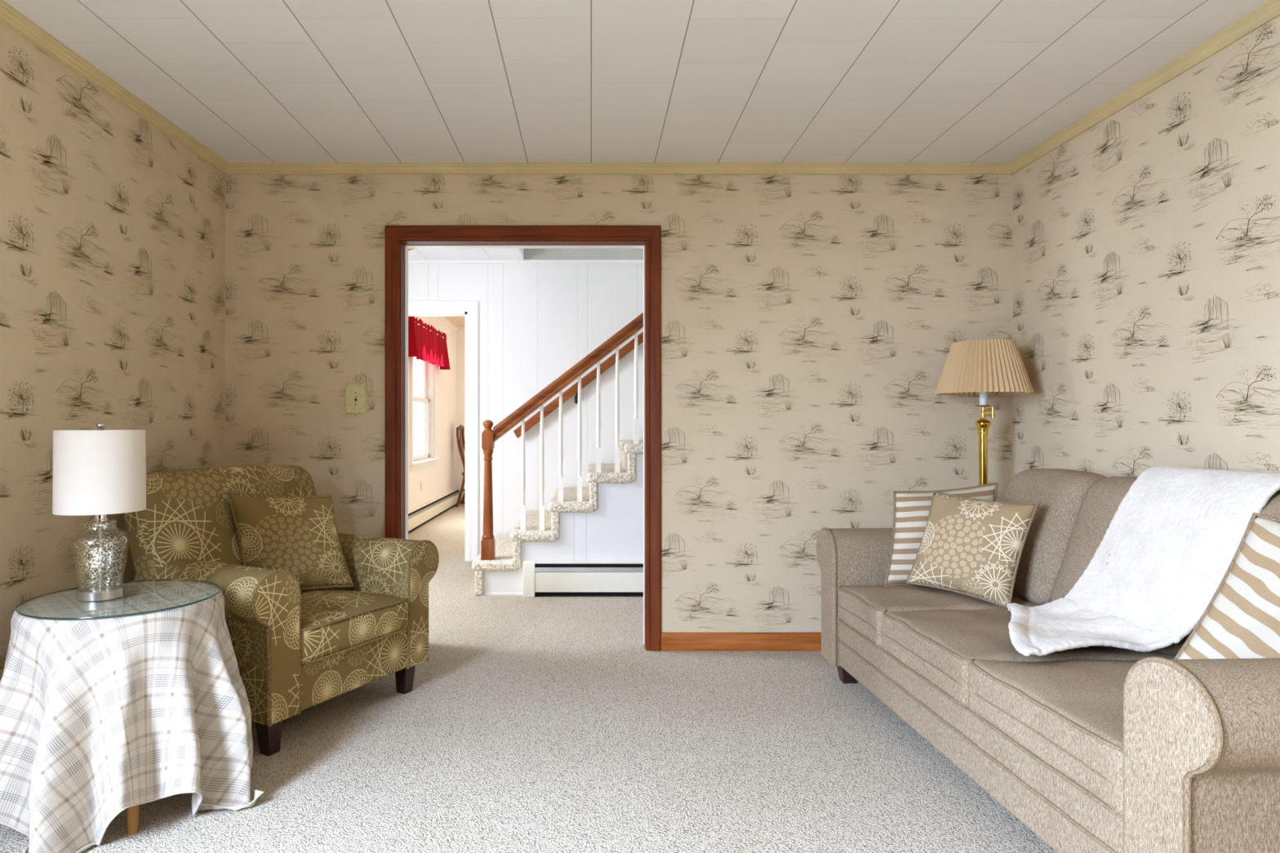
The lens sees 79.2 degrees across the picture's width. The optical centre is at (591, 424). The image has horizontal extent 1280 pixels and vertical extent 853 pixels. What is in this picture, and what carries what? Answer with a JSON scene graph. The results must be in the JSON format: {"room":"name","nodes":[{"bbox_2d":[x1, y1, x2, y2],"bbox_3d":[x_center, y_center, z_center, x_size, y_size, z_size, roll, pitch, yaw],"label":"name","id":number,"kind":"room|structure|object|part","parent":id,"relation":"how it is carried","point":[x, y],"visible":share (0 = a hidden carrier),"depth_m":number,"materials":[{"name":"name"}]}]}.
{"room":"living room","nodes":[
{"label":"living room","id":0,"kind":"room"},
{"bbox_2d":[0,21,225,680],"bbox_3d":[-1.863,-0.086,-0.249,0.121,2.388,8.103,0,0,0],"label":"wall","id":1,"kind":"structure","parent":0,"point":[113,229],"depth_m":2.77,"materials":[{"name":"paper"}]},
{"bbox_2d":[0,0,228,174],"bbox_3d":[-1.788,-1.256,-0.200,0.030,0.047,8.000,0,0,0],"label":"trim","id":2,"kind":"structure","parent":1,"relation":"attached to","point":[10,16],"depth_m":2.80,"materials":[{"name":"beige paint"}]},
{"bbox_2d":[408,316,456,511],"bbox_3d":[-1.970,-0.142,8.675,0.120,2.500,4.550,0,0,0],"label":"wall","id":3,"kind":"structure","parent":0,"point":[438,480],"depth_m":9.94,"materials":[{"name":"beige paint"}]},
{"bbox_2d":[409,356,439,471],"bbox_3d":[-1.948,-0.286,8.780,0.165,1.558,1.340,0,0,0],"label":"window","id":4,"kind":"structure","parent":3,"relation":"in","point":[428,459],"depth_m":9.32,"materials":[{"name":"white paint"}]},
{"bbox_3d":[-2.010,-0.622,8.780,0.030,0.706,1.126,0,0,0],"label":"sash","id":5,"kind":"part","parent":4,"relation":"part of","materials":[{"name":"white glass"}]},
{"bbox_3d":[-1.975,0.042,8.780,0.030,0.714,1.126,0,0,0],"label":"sash","id":6,"kind":"part","parent":4,"relation":"part of","materials":[{"name":"white glass"}]},
{"bbox_3d":[-1.903,0.417,8.780,0.075,0.026,1.340,0,0,0],"label":"sill","id":7,"kind":"part","parent":4,"relation":"part of","materials":[{"name":"white paint"}]},
{"bbox_2d":[408,316,450,369],"bbox_3d":[-1.833,-0.912,8.780,0.134,0.472,1.820,0,0,0],"label":"valance","id":8,"kind":"object","parent":3,"relation":"attached to","point":[425,343],"visible":0.99,"depth_m":8.55,"materials":[{"name":"red fabric"}]},
{"bbox_2d":[436,316,464,331],"bbox_3d":[-0.357,-1.362,8.677,3.114,0.060,4.554,0,0,0],"label":"trim","id":9,"kind":"structure","parent":3,"relation":"attached to","point":[445,320],"depth_m":10.49,"materials":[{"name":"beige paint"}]},
{"bbox_2d":[444,316,464,326],"bbox_3d":[-0.365,-1.432,8.725,3.330,0.080,4.650,0,0,0],"label":"ceiling","id":10,"kind":"structure","parent":0,"point":[457,321],"depth_m":10.28,"materials":[{"name":"beige paint"}]},
{"bbox_2d":[456,331,464,502],"bbox_3d":[-0.415,-0.142,11.000,3.230,2.500,0.100,0,0,0],"label":"wall","id":11,"kind":"structure","parent":0,"point":[460,335],"depth_m":10.95,"materials":[{"name":"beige paint"}]},
{"bbox_2d":[408,248,516,259],"bbox_3d":[0.000,-1.387,5.165,5.400,0.080,2.470,0,0,0],"label":"ceiling","id":12,"kind":"structure","parent":0,"point":[419,253],"depth_m":6.09,"materials":[{"name":"paint"}]},
{"bbox_2d":[408,263,643,554],"bbox_3d":[0.000,-0.119,6.350,5.400,2.455,0.100,0,0,0],"label":"wall","id":13,"kind":"structure","parent":0,"point":[537,322],"depth_m":6.30,"materials":[{"name":"white paint"}]},
{"bbox_2d":[408,300,479,560],"bbox_3d":[-1.420,0.047,6.350,1.004,2.122,0.144,0,0,0],"label":"door frame","id":14,"kind":"structure","parent":13,"relation":"in","point":[469,309],"depth_m":6.29,"materials":[{"name":"white paint"}]},
{"bbox_3d":[-1.420,-0.968,6.289,1.004,0.092,0.022,0,0,0],"label":"casing","id":15,"kind":"part","parent":14,"relation":"part of","materials":[{"name":"white paint"}]},
{"bbox_3d":[-0.964,0.047,6.289,0.092,2.122,0.022,0,0,0],"label":"casing","id":16,"kind":"part","parent":14,"relation":"part of","materials":[{"name":"white paint"}]},
{"bbox_2d":[408,259,643,263],"bbox_3d":[0.000,-1.332,6.291,5.200,0.030,0.018,0,0,0],"label":"trim","id":17,"kind":"structure","parent":13,"relation":"attached to","point":[410,261],"depth_m":6.28,"materials":[{"name":"white paint"}]},
{"bbox_2d":[513,331,643,438],"bbox_3d":[0.570,-0.827,6.250,2.396,1.868,0.101,0,0,0],"label":"wall handrail","id":18,"kind":"object","parent":13,"relation":"attached to","point":[627,348],"visible":0.27,"depth_m":6.20,"materials":[{"name":"brown wood"}]},
{"bbox_2d":[0,502,1057,852],"bbox_3d":[0.000,1.148,3.350,6.400,0.080,15.700,0,0,0],"label":"floor","id":19,"kind":"structure","parent":0,"point":[538,724],"depth_m":2.52,"materials":[{"name":"carpet"}]},
{"bbox_2d":[126,804,139,835],"bbox_3d":[-1.368,0.810,2.260,0.492,0.596,0.492,0,0,0],"label":"side table","id":20,"kind":"object","parent":19,"relation":"on","point":[132,812],"visible":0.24,"depth_m":2.08,"materials":[{"name":"brown wood"}]},
{"bbox_2d":[0,581,264,852],"bbox_3d":[-1.406,0.806,2.238,0.718,0.595,0.669,0,0,38],"label":"tablecloth","id":21,"kind":"object","parent":20,"relation":"on","point":[101,718],"visible":0.98,"depth_m":2.03,"materials":[{"name":"fabric"}]},
{"bbox_2d":[15,578,220,619],"bbox_3d":[-1.368,0.504,2.260,0.509,0.006,0.509,0,0,0],"label":"glass","id":22,"kind":"object","parent":21,"relation":"on","point":[215,584],"visible":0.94,"depth_m":2.17,"materials":[{"name":"clear glass"}]},
{"bbox_2d":[52,422,146,601],"bbox_3d":[-1.427,0.247,2.245,0.230,0.508,0.230,0,0,0],"label":"table lamp","id":23,"kind":"object","parent":22,"relation":"on","point":[100,473],"visible":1,"depth_m":2.17,"materials":[{"name":"white fabric"}]},
{"bbox_3d":[-1.427,0.133,2.245,0.230,0.235,0.230,0,0,0],"label":"lamp shade","id":24,"kind":"part","parent":23,"relation":"part of","materials":[{"name":"white fabric"}]},
{"bbox_3d":[-1.427,0.377,2.245,0.145,0.196,0.145,0,0,0],"label":"glass","id":25,"kind":"part","parent":23,"relation":"part of","materials":[{"name":"silver"}]},
{"bbox_3d":[-1.427,0.240,2.245,0.036,0.078,0.036,0,0,0],"label":"stem","id":26,"kind":"part","parent":23,"relation":"part of","materials":[{"name":"silver metal"}]},
{"bbox_3d":[-1.427,0.377,2.245,0.011,0.196,0.011,0,0,0],"label":"rod","id":27,"kind":"part","parent":23,"relation":"part of","materials":[{"name":"silver metal"}]},
{"bbox_2d":[124,465,439,755],"bbox_3d":[-1.197,0.640,3.067,0.792,0.936,0.943,0,0,28],"label":"armchair","id":28,"kind":"object","parent":19,"relation":"on","point":[295,650],"visible":0.73,"depth_m":2.85,"materials":[{"name":"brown fabric"}]},
{"bbox_3d":[-1.325,0.740,2.714,0.620,0.507,0.190,0,0,28],"label":"arm","id":29,"kind":"part","parent":28,"relation":"part of"},
{"bbox_3d":[-1.411,0.510,3.125,0.359,0.676,0.840,0,0,28],"label":"backrest","id":30,"kind":"part","parent":28,"relation":"part of","materials":[{"name":"brown fabric"}]},
{"bbox_3d":[-1.088,1.046,2.606,0.064,0.125,0.064,0,0,28],"label":"leg","id":31,"kind":"part","parent":28,"relation":"part of","materials":[{"name":"brown wood"}]},
{"bbox_3d":[-1.046,0.740,2.568,0.010,0.507,0.190,0,0,28],"label":"panel","id":32,"kind":"part","parent":28,"relation":"part of","materials":[{"name":"fabric"}]},
{"bbox_2d":[226,490,353,590],"bbox_3d":[-1.203,0.464,3.103,0.475,0.420,0.159,0,0,-36],"label":"throw pillow","id":33,"kind":"object","parent":28,"relation":"on","point":[298,535],"visible":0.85,"depth_m":3.06,"materials":[{"name":"fabric"}]},
{"bbox_2d":[301,587,408,662],"bbox_3d":[-1.084,0.750,3.007,0.536,0.160,0.547,0,0,28],"label":"seat cushion","id":34,"kind":"object","parent":28,"relation":"on","point":[336,622],"depth_m":2.91,"materials":[{"name":"fabric"}]},
{"bbox_3d":[-0.980,0.740,3.373,0.620,0.507,0.190,0,0,28],"label":"arm","id":35,"kind":"part","parent":28,"relation":"part of"},
{"bbox_3d":[-0.773,1.046,3.208,0.064,0.125,0.064,0,0,28],"label":"leg","id":36,"kind":"part","parent":28,"relation":"part of","materials":[{"name":"brown wood"}]},
{"bbox_3d":[-0.701,0.740,3.227,0.010,0.507,0.190,0,0,28],"label":"panel","id":37,"kind":"part","parent":28,"relation":"part of","materials":[{"name":"fabric"}]},
{"bbox_2d":[408,488,459,533],"bbox_3d":[-1.878,1.006,8.675,0.060,0.205,4.350,0,0,0],"label":"baseboard heater","id":38,"kind":"object","parent":19,"relation":"on","point":[420,515],"visible":0.59,"depth_m":8.95,"materials":[{"name":"metal"}]},
{"bbox_3d":[-1.902,1.006,8.675,0.012,0.205,4.350,0,0,0],"label":"plate","id":39,"kind":"part","parent":38,"relation":"part of","materials":[{"name":"metal"}]},
{"bbox_2d":[454,425,464,506],"bbox_3d":[-1.559,0.556,10.610,0.554,1.116,0.460,0,0,0],"label":"dining chair","id":40,"kind":"object","parent":19,"relation":"on","point":[460,442],"visible":0.41,"depth_m":10.39,"materials":[{"name":"brown wood"}]},
{"bbox_3d":[-1.795,0.035,10.610,0.050,0.074,0.458,0,0,0],"label":"crest rail","id":41,"kind":"part","parent":40,"relation":"part of","materials":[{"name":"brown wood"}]},
{"bbox_3d":[-1.759,0.578,10.820,0.153,1.071,0.034,0,0,0],"label":"post","id":42,"kind":"part","parent":40,"relation":"part of","materials":[{"name":"brown wood"}]},
{"bbox_2d":[471,440,643,595],"bbox_3d":[0.742,-0.052,5.644,3.041,2.321,1.288,0,0,0],"label":"staircase","id":43,"kind":"structure","parent":19,"relation":"on","point":[606,525],"depth_m":5.03,"materials":[{"name":"carpet"}]},
{"bbox_2d":[480,312,643,559],"bbox_3d":[0.514,-0.469,5.090,2.472,2.706,0.083,0,0,0],"label":"stair railing","id":44,"kind":"object","parent":43,"relation":"on","point":[489,436],"visible":0.56,"depth_m":5.07,"materials":[{"name":"stained wood"},{"name":"white paint"}]},
{"bbox_3d":[-0.680,0.425,5.090,0.083,0.917,0.083,0,0,0],"label":"newel post","id":45,"kind":"part","parent":44,"relation":"part of","materials":[{"name":"brown wood"}]},
{"bbox_3d":[0.552,-0.856,5.090,2.395,1.934,0.060,0,0,0],"label":"handrail","id":46,"kind":"part","parent":44,"relation":"part of","materials":[{"name":"brown wood"}]},
{"bbox_2d":[522,560,643,597],"bbox_3d":[0.730,0.996,4.991,2.340,0.224,0.066,0,0,0],"label":"baseboard heater","id":47,"kind":"object","parent":19,"relation":"on","point":[540,578],"visible":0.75,"depth_m":4.97,"materials":[{"name":"metal"}]},
{"bbox_3d":[0.767,1.011,4.969,2.265,0.129,0.010,0,0,0],"label":"panel","id":48,"kind":"part","parent":47,"relation":"part of","materials":[{"name":"metal"}]},
{"bbox_2d":[934,338,1034,485],"bbox_3d":[1.815,0.356,3.575,0.412,1.503,0.411,0,0,0],"label":"floor lamp","id":49,"kind":"object","parent":19,"relation":"on","point":[982,368],"visible":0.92,"depth_m":3.46,"materials":[{"name":"gold metal"}]},
{"bbox_3d":[1.815,-0.263,3.575,0.412,0.240,0.411,0,0,0],"label":"lamp shade","id":50,"kind":"part","parent":49,"relation":"part of","materials":[{"name":"beige fabric"}]},
{"bbox_3d":[1.840,-0.056,3.580,0.068,0.056,0.017,0,0,-11],"label":"swing arm","id":51,"kind":"part","parent":49,"relation":"part of","materials":[{"name":"gold metal"}]},
{"bbox_2d":[816,468,1279,852],"bbox_3d":[1.527,0.642,2.439,0.944,0.932,2.136,0,0,-2],"label":"sofa","id":52,"kind":"object","parent":19,"relation":"on","point":[1092,748],"visible":0.65,"depth_m":1.97,"materials":[{"name":"brown fabric"}]},
{"bbox_3d":[1.024,0.736,3.369,0.012,0.565,0.225,0,0,-2],"label":"panel","id":53,"kind":"part","parent":52,"relation":"part of","materials":[{"name":"beige fabric"}]},
{"bbox_3d":[1.106,1.059,3.335,0.082,0.098,0.082,0,0,0],"label":"leg","id":54,"kind":"part","parent":52,"relation":"part of","materials":[{"name":"brown wood"}]},
{"bbox_3d":[1.469,0.736,3.387,0.880,0.565,0.225,0,0,-2],"label":"arm","id":55,"kind":"part","parent":52,"relation":"part of"},
{"bbox_2d":[838,584,1038,646],"bbox_3d":[1.383,0.736,3.048,0.696,0.176,0.461,0,0,0],"label":"seat cushion","id":56,"kind":"object","parent":52,"relation":"on","point":[861,607],"depth_m":2.95,"materials":[{"name":"beige fabric"}]},
{"bbox_2d":[884,482,998,586],"bbox_3d":[1.448,0.452,3.185,0.493,0.425,0.146,0,0,0],"label":"throw pillow","id":57,"kind":"object","parent":52,"relation":"on","point":[911,509],"visible":0.35,"depth_m":3.17,"materials":[{"name":"beige fabric"}]},
{"bbox_2d":[906,490,1039,608],"bbox_3d":[1.458,0.469,2.972,0.214,0.399,0.423,0,0,-36],"label":"throw pillow","id":58,"kind":"object","parent":52,"relation":"on","point":[971,547],"visible":1,"depth_m":2.91,"materials":[{"name":"beige fabric"}]},
{"bbox_2d":[881,608,1175,706],"bbox_3d":[1.401,0.737,2.530,0.700,0.175,0.617,0,0,0],"label":"seat cushion","id":59,"kind":"object","parent":52,"relation":"on","point":[936,647],"depth_m":2.43,"materials":[{"name":"beige fabric"}]},
{"bbox_2d":[1002,468,1106,605],"bbox_3d":[1.780,0.427,3.054,0.311,0.502,0.477,0,0,0],"label":"cushion","id":60,"kind":"object","parent":52,"relation":"on","point":[1060,494],"depth_m":2.90,"materials":[{"name":"beige fabric"}]},
{"bbox_2d":[968,658,1173,816],"bbox_3d":[1.427,0.737,1.917,0.707,0.175,0.652,0,0,0],"label":"seat cushion","id":61,"kind":"object","parent":52,"relation":"on","point":[1064,717],"depth_m":1.89,"materials":[{"name":"beige fabric"}]},
{"bbox_2d":[1049,476,1187,655],"bbox_3d":[1.797,0.427,2.517,0.321,0.502,0.602,0,0,0],"label":"cushion","id":62,"kind":"object","parent":52,"relation":"on","point":[1096,504],"depth_m":2.68,"materials":[{"name":"beige fabric"}]},
{"bbox_2d":[1006,466,1279,656],"bbox_3d":[1.625,0.394,2.388,0.870,0.518,0.676,0,0,0],"label":"throw blanket","id":63,"kind":"object","parent":52,"relation":"on","point":[1172,540],"visible":0.95,"depth_m":2.30,"materials":[{"name":"white fabric"}]},
{"bbox_3d":[1.099,0.736,1.471,0.012,0.565,0.225,0,0,-2],"label":"panel","id":64,"kind":"part","parent":52,"relation":"part of","materials":[{"name":"beige fabric"}]},
{"bbox_3d":[1.545,0.736,1.489,0.880,0.565,0.225,0,0,-2],"label":"arm","id":65,"kind":"part","parent":52,"relation":"part of"},
{"bbox_2d":[1173,512,1279,659],"bbox_3d":[1.683,0.443,1.810,0.545,0.448,0.172,0,0,44],"label":"throw pillow","id":66,"kind":"object","parent":52,"relation":"on","point":[1242,619],"visible":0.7,"depth_m":1.87,"materials":[{"name":"beige fabric"}]},
{"bbox_2d":[1186,491,1279,639],"bbox_3d":[1.825,0.427,1.913,0.321,0.502,0.612,0,0,0],"label":"cushion","id":67,"kind":"object","parent":52,"relation":"on","point":[1272,508],"depth_m":2.06,"materials":[{"name":"beige fabric"}]},
{"bbox_2d":[523,248,643,259],"bbox_3d":[0.000,-2.420,5.655,5.400,2.145,1.490,0,0,0],"label":"wall","id":68,"kind":"structure","parent":0,"point":[528,253],"depth_m":6.30,"materials":[{"name":"paint"}]},
{"bbox_2d":[511,248,524,261],"bbox_3d":[-0.573,-1.391,5.636,0.055,0.112,1.292,0,0,0],"label":"trim","id":69,"kind":"structure","parent":68,"relation":"attached to","point":[518,252],"depth_m":6.07,"materials":[{"name":"white paint"}]},
{"bbox_2d":[225,174,1012,632],"bbox_3d":[0.136,-0.086,3.865,4.077,2.388,0.131,0,0,0],"label":"wall","id":70,"kind":"structure","parent":0,"point":[811,323],"depth_m":3.80,"materials":[{"name":"paper"}]},
{"bbox_2d":[345,382,366,414],"bbox_3d":[-1.158,-0.129,3.791,0.107,0.154,0.018,0,0,0],"label":"light switch","id":71,"kind":"object","parent":70,"relation":"attached to","point":[355,395],"visible":1,"depth_m":3.79,"materials":[{"name":"beige plastic"}]},
{"bbox_2d":[385,225,661,651],"bbox_3d":[-0.335,0.065,3.865,1.355,2.087,0.174,0,0,0],"label":"door frame","id":72,"kind":"structure","parent":70,"relation":"in","point":[398,238],"depth_m":3.78,"materials":[{"name":"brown dark reddish-brown stained wood"}]},
{"bbox_3d":[-0.977,0.065,3.789,0.071,2.087,0.022,0,0,0],"label":"casing","id":73,"kind":"part","parent":72,"relation":"part of","materials":[{"name":"brown wood"}]},
{"bbox_3d":[-0.335,-0.944,3.789,1.355,0.071,0.022,0,0,0],"label":"casing","id":74,"kind":"part","parent":72,"relation":"part of","materials":[{"name":"brown wood"}]},
{"bbox_3d":[0.307,0.065,3.789,0.071,2.087,0.022,0,0,0],"label":"casing","id":75,"kind":"part","parent":72,"relation":"part of","materials":[{"name":"brown wood"}]},
{"bbox_2d":[226,163,1013,174],"bbox_3d":[0.136,-1.256,3.785,3.877,0.047,0.030,0,0,0],"label":"trim","id":76,"kind":"structure","parent":70,"relation":"attached to","point":[233,168],"depth_m":3.78,"materials":[{"name":"beige paint"}]},
{"bbox_2d":[661,632,821,650],"bbox_3d":[1.208,1.065,3.792,1.732,0.087,0.016,0,0,0],"label":"baseboard","id":77,"kind":"structure","parent":70,"relation":"attached to","point":[669,641],"depth_m":3.78,"materials":[{"name":"brown wood"}]},
{"bbox_2d":[3,0,1269,163],"bbox_3d":[0.136,-1.330,-0.245,4.077,0.100,8.110,0,0,0],"label":"ceiling","id":78,"kind":"structure","parent":0,"point":[251,81],"depth_m":2.80,"materials":[{"name":"wood"}]},
{"bbox_2d":[1012,15,1279,478],"bbox_3d":[2.124,-0.086,-0.250,0.101,2.388,8.100,0,0,0],"label":"wall","id":79,"kind":"structure","parent":0,"point":[1146,243],"depth_m":2.81,"materials":[{"name":"paper"}]},
{"bbox_2d":[1009,0,1279,173],"bbox_3d":[2.059,-1.256,-0.200,0.030,0.047,8.000,0,0,0],"label":"trim","id":80,"kind":"structure","parent":79,"relation":"attached to","point":[1268,11],"depth_m":2.79,"materials":[{"name":"beige paint"}]}
]}

